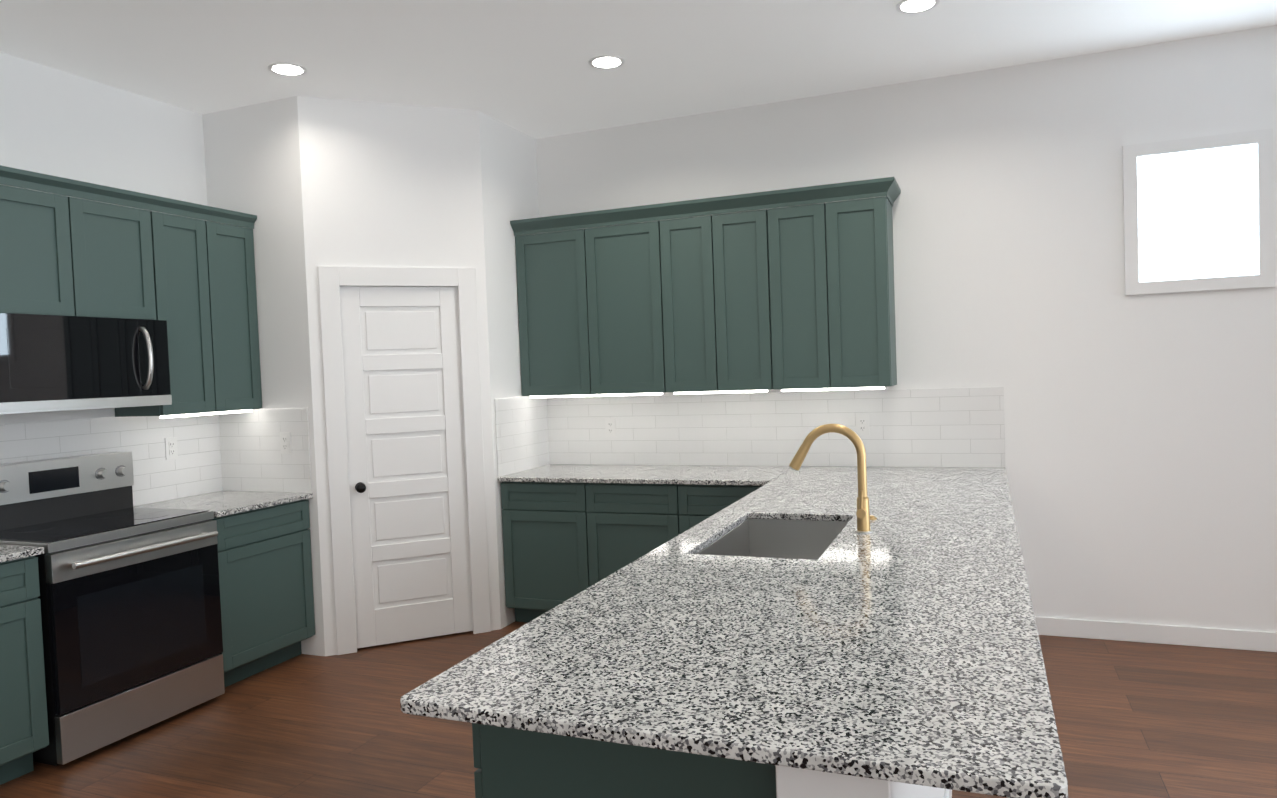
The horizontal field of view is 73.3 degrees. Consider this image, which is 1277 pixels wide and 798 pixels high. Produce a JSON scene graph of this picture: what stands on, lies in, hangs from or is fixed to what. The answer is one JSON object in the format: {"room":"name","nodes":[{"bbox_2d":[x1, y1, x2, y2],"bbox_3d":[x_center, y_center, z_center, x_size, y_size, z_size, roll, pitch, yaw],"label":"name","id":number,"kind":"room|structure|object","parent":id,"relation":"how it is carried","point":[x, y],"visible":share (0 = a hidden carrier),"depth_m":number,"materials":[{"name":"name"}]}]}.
{"room":"kitchen","nodes":[
{"label":"kitchen","id":0,"kind":"room"},
{"bbox_2d":[0,52,206,500],"bbox_3d":[-3.223,0.010,2.772,0.100,2.970,7.300,-1,2,22],"label":"wall","id":1,"kind":"structure","parent":0,"point":[57,123],"depth_m":4.15,"materials":[{"name":"white paint"}]},
{"bbox_2d":[0,184,155,319],"bbox_3d":[-2.602,-0.612,3.771,0.328,0.521,0.790,-1,2,22],"label":"upper cabinet","id":2,"kind":"object","parent":1,"relation":"attached to","point":[61,255],"visible":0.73,"depth_m":3.72,"materials":[{"name":"green wood"}]},
{"bbox_2d":[0,313,171,413],"bbox_3d":[-2.523,-0.151,3.762,0.458,0.398,0.782,-1,2,22],"label":"microwave","id":3,"kind":"object","parent":2,"relation":"attached to","point":[49,363],"visible":1,"depth_m":3.66,"materials":[{"name":"black metal"}]},
{"bbox_2d":[0,414,222,505],"bbox_3d":[-2.720,0.333,3.851,0.006,0.453,2.049,-1,2,22],"label":"backsplash","id":4,"kind":"structure","parent":1,"relation":"attached to","point":[194,468],"depth_m":4.36,"materials":[{"name":"tile"}]},
{"bbox_2d":[165,437,177,459],"bbox_3d":[-2.451,0.259,4.503,0.008,0.115,0.070,-1,2,22],"label":"electrical outlet","id":5,"kind":"object","parent":4,"relation":"attached to","point":[171,449],"visible":1,"depth_m":4.50,"materials":[{"name":"white plastic"}]},
{"bbox_2d":[0,165,256,228],"bbox_3d":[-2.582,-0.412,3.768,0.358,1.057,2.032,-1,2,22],"label":"crown molding","id":6,"kind":"structure","parent":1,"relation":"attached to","point":[20,178],"depth_m":3.90,"materials":[{"name":"green wood"}]},
{"bbox_2d":[115,211,261,417],"bbox_3d":[-2.330,-0.409,4.432,0.328,0.989,0.615,-1,2,22],"label":"upper cabinet","id":7,"kind":"object","parent":1,"relation":"attached to","point":[205,290],"visible":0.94,"depth_m":4.34,"materials":[{"name":"green wood"}]},
{"bbox_2d":[203,96,538,655],"bbox_3d":[-1.478,-0.135,5.166,1.350,2.970,1.350,-1,2,22],"label":"wall","id":8,"kind":"structure","parent":0,"point":[312,183],"depth_m":4.66,"materials":[{"name":"white paint"}]},
{"bbox_2d":[219,408,311,492],"bbox_3d":[-2.042,0.280,4.679,0.630,0.453,0.006,-1,2,22],"label":"backsplash","id":9,"kind":"structure","parent":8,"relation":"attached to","point":[253,458],"depth_m":4.67,"materials":[{"name":"tile"}]},
{"bbox_2d":[280,432,291,453],"bbox_3d":[-1.899,0.237,4.611,0.070,0.115,0.008,-1,2,22],"label":"outlet","id":10,"kind":"object","parent":9,"relation":"attached to","point":[285,441],"visible":1,"depth_m":4.61,"materials":[{"name":"white plastic"}]},
{"bbox_2d":[318,266,490,654],"bbox_3d":[-1.292,0.316,4.782,0.837,2.080,0.115,-3,2,-23],"label":"door frame","id":11,"kind":"structure","parent":8,"relation":"attached to","point":[332,279],"depth_m":4.63,"materials":[{"name":"white wood"}]},
{"bbox_2d":[339,286,472,647],"bbox_3d":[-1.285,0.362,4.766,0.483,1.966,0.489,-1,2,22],"label":"pantry door","id":12,"kind":"structure","parent":8,"relation":"in","point":[401,349],"depth_m":4.76,"materials":[{"name":"white wood"}]},
{"bbox_2d":[494,396,549,476],"bbox_3d":[-0.703,0.210,5.248,0.006,0.453,0.630,-1,2,22],"label":"backsplash","id":13,"kind":"structure","parent":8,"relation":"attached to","point":[522,436],"depth_m":5.21,"materials":[{"name":"tile"}]},
{"bbox_2d":[0,621,1276,797],"bbox_3d":[0.821,1.447,1.215,8.700,0.100,7.300,-1,2,22],"label":"floor","id":14,"kind":"structure","parent":0,"point":[1142,720],"depth_m":3.46,"materials":[{"name":"brown wood"}]},
{"bbox_2d":[0,556,48,784],"bbox_3d":[-2.675,1.038,3.105,0.618,0.853,0.633,-1,2,22],"label":"base cabinet","id":15,"kind":"object","parent":14,"relation":"on","point":[24,734],"visible":1,"depth_m":3.21,"materials":[{"name":"green wood"}]},
{"bbox_2d":[0,544,43,562],"bbox_3d":[-2.682,0.598,3.076,0.646,0.026,0.663,-1,2,22],"label":"countertop","id":16,"kind":"structure","parent":15,"relation":"on","point":[10,552],"depth_m":3.21,"materials":[{"name":"stone"}]},
{"bbox_2d":[0,452,224,765],"bbox_3d":[-2.362,0.849,3.748,0.705,1.165,0.762,-1,2,22],"label":"range","id":17,"kind":"object","parent":14,"relation":"on","point":[129,597],"visible":0.96,"depth_m":3.64,"materials":[{"name":"silver metal"}]},
{"bbox_2d":[210,499,314,687],"bbox_3d":[-2.143,0.974,4.426,0.618,0.853,0.610,-1,2,22],"label":"base cabinet","id":18,"kind":"object","parent":14,"relation":"on","point":[266,587],"visible":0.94,"depth_m":4.30,"materials":[{"name":"green wood"}]},
{"bbox_2d":[133,491,312,516],"bbox_3d":[-2.147,0.533,4.404,0.646,0.026,0.615,-1,2,22],"label":"countertop","id":19,"kind":"structure","parent":18,"relation":"on","point":[221,503],"depth_m":4.36,"materials":[{"name":"stone"}]},
{"bbox_2d":[501,482,576,621],"bbox_3d":[-0.393,0.884,5.171,0.607,0.852,0.618,-1,2,22],"label":"base cabinet","id":20,"kind":"object","parent":14,"relation":"on","point":[562,542],"depth_m":4.92,"materials":[{"name":"green wood"}]},
{"bbox_2d":[497,464,790,485],"bbox_3d":[0.048,0.432,4.957,1.605,0.026,0.646,-1,2,22],"label":"countertop","id":21,"kind":"structure","parent":20,"relation":"on","point":[689,474],"depth_m":4.84,"materials":[{"name":"stone"}]},
{"bbox_2d":[573,483,664,593],"bbox_3d":[0.084,0.872,4.978,0.668,0.852,0.618,-1,2,22],"label":"base cabinet","id":22,"kind":"object","parent":14,"relation":"on","point":[615,525],"depth_m":4.74,"materials":[{"name":"green wood"}]},
{"bbox_2d":[472,723,775,797],"bbox_3d":[0.095,0.975,1.885,0.632,0.852,0.644,-1,2,22],"label":"base cabinet","id":23,"kind":"object","parent":14,"relation":"on","point":[512,763],"visible":0.08,"depth_m":1.58,"materials":[{"name":"green wood"}]},
{"bbox_2d":[400,424,1067,797],"bbox_3d":[0.747,0.431,3.056,1.110,0.700,3.648,-1,2,22],"label":"countertop","id":24,"kind":"structure","parent":23,"relation":"on","point":[860,619],"depth_m":1.78,"materials":[{"name":"stone"}]},
{"bbox_2d":[789,424,876,533],"bbox_3d":[0.708,0.269,3.097,0.283,0.375,0.331,-1,2,22],"label":"faucet","id":25,"kind":"object","parent":24,"relation":"on","point":[864,523],"depth_m":2.95,"materials":[{"name":"gold metal"}]},
{"bbox_2d":[661,484,761,542],"bbox_3d":[0.562,0.861,4.786,0.608,0.852,0.618,-1,2,22],"label":"base cabinet","id":26,"kind":"object","parent":14,"relation":"on","point":[686,506],"depth_m":4.55,"materials":[{"name":"green wood"}]},
{"bbox_2d":[775,765,944,797],"bbox_3d":[1.059,0.903,2.978,0.335,0.852,3.602,-1,2,22],"label":"wall","id":27,"kind":"structure","parent":14,"relation":"on","point":[791,782],"depth_m":1.34,"materials":[{"name":"white paint"}]},
{"bbox_2d":[944,789,951,797],"bbox_3d":[1.003,1.283,3.012,0.189,0.095,3.589,-1,2,22],"label":"baseboard","id":28,"kind":"structure","parent":27,"relation":"attached to","point":[948,793],"depth_m":2.72,"materials":[{"name":"white wood"}]},
{"bbox_2d":[0,0,1276,138],"bbox_3d":[0.706,-1.619,1.112,8.700,0.100,7.300,-1,2,22],"label":"ceiling","id":29,"kind":"structure","parent":0,"point":[524,67],"depth_m":3.96,"materials":[{"name":"white paint"}]},
{"bbox_2d":[268,62,306,75],"bbox_3d":[-1.678,-1.576,4.103,0.176,0.005,0.176,-1,2,22],"label":"recessed light","id":30,"kind":"object","parent":29,"relation":"in","point":[285,69],"visible":1,"depth_m":4.09,"materials":[{"name":"white plastic"}]},
{"bbox_2d":[589,55,624,68],"bbox_3d":[-0.154,-1.635,4.166,0.176,0.005,0.176,-1,2,22],"label":"recessed light","id":31,"kind":"object","parent":29,"relation":"in","point":[606,62],"visible":1,"depth_m":4.16,"materials":[{"name":"white plastic"}]},
{"bbox_2d":[896,0,939,13],"bbox_3d":[1.181,-1.667,3.627,0.176,0.005,0.176,-1,2,22],"label":"recessed light","id":32,"kind":"object","parent":29,"relation":"in","point":[910,6],"visible":1,"depth_m":3.63,"materials":[{"name":"white plastic"}]},
{"bbox_2d":[536,25,1276,631],"bbox_3d":[2.153,-0.249,4.481,8.600,2.970,0.100,-1,2,22],"label":"wall","id":33,"kind":"structure","parent":0,"point":[1142,453],"depth_m":4.40,"materials":[{"name":"white paint"}]},
{"bbox_2d":[510,214,577,396],"bbox_3d":[-0.429,-0.559,5.272,0.528,1.059,0.328,-1,2,22],"label":"upper cabinet","id":34,"kind":"object","parent":33,"relation":"attached to","point":[544,260],"depth_m":5.15,"materials":[{"name":"green wood"}]},
{"bbox_2d":[570,203,681,396],"bbox_3d":[-0.053,-0.568,5.120,0.529,1.059,0.328,-1,2,22],"label":"upper cabinet","id":35,"kind":"object","parent":33,"relation":"attached to","point":[590,307],"depth_m":4.97,"materials":[{"name":"green wood"}]},
{"bbox_2d":[660,209,772,394],"bbox_3d":[0.483,-0.531,4.907,0.618,0.989,0.328,-1,2,22],"label":"upper cabinet","id":36,"kind":"object","parent":33,"relation":"attached to","point":[716,302],"visible":0.98,"depth_m":4.75,"materials":[{"name":"green wood"}]},
{"bbox_2d":[547,387,1004,466],"bbox_3d":[0.674,0.180,5.038,2.717,0.424,0.006,-1,2,22],"label":"backsplash","id":37,"kind":"structure","parent":33,"relation":"attached to","point":[958,427],"depth_m":4.97,"materials":[{"name":"tile"}]},
{"bbox_2d":[605,418,615,436],"bbox_3d":[-0.175,0.180,5.371,0.070,0.115,0.008,-1,2,22],"label":"electrical outlet","id":38,"kind":"object","parent":37,"relation":"attached to","point":[610,425],"visible":1,"depth_m":5.37,"materials":[{"name":"white plastic"}]},
{"bbox_2d":[856,415,868,434],"bbox_3d":[1.253,0.145,4.795,0.070,0.115,0.008,-1,2,22],"label":"electrical outlet","id":39,"kind":"object","parent":37,"relation":"attached to","point":[862,424],"visible":1,"depth_m":4.79,"materials":[{"name":"white plastic"}]},
{"bbox_2d":[767,197,896,391],"bbox_3d":[1.058,-0.545,4.674,0.620,0.989,0.328,-1,2,22],"label":"upper cabinet","id":40,"kind":"object","parent":33,"relation":"attached to","point":[832,292],"visible":1,"depth_m":4.52,"materials":[{"name":"green wood"}]},
{"bbox_2d":[1035,616,1276,651],"bbox_3d":[3.914,1.148,3.778,4.670,0.095,0.014,-1,2,22],"label":"baseboard","id":41,"kind":"structure","parent":33,"relation":"attached to","point":[1180,635],"depth_m":4.30,"materials":[{"name":"white wood"}]},
{"bbox_2d":[1122,128,1274,294],"bbox_3d":[2.709,-0.895,4.161,0.620,0.740,0.016,-1,2,22],"label":"window","id":42,"kind":"structure","parent":33,"relation":"in","point":[1198,213],"depth_m":4.16,"materials":[{"name":"white glass"}]}
]}

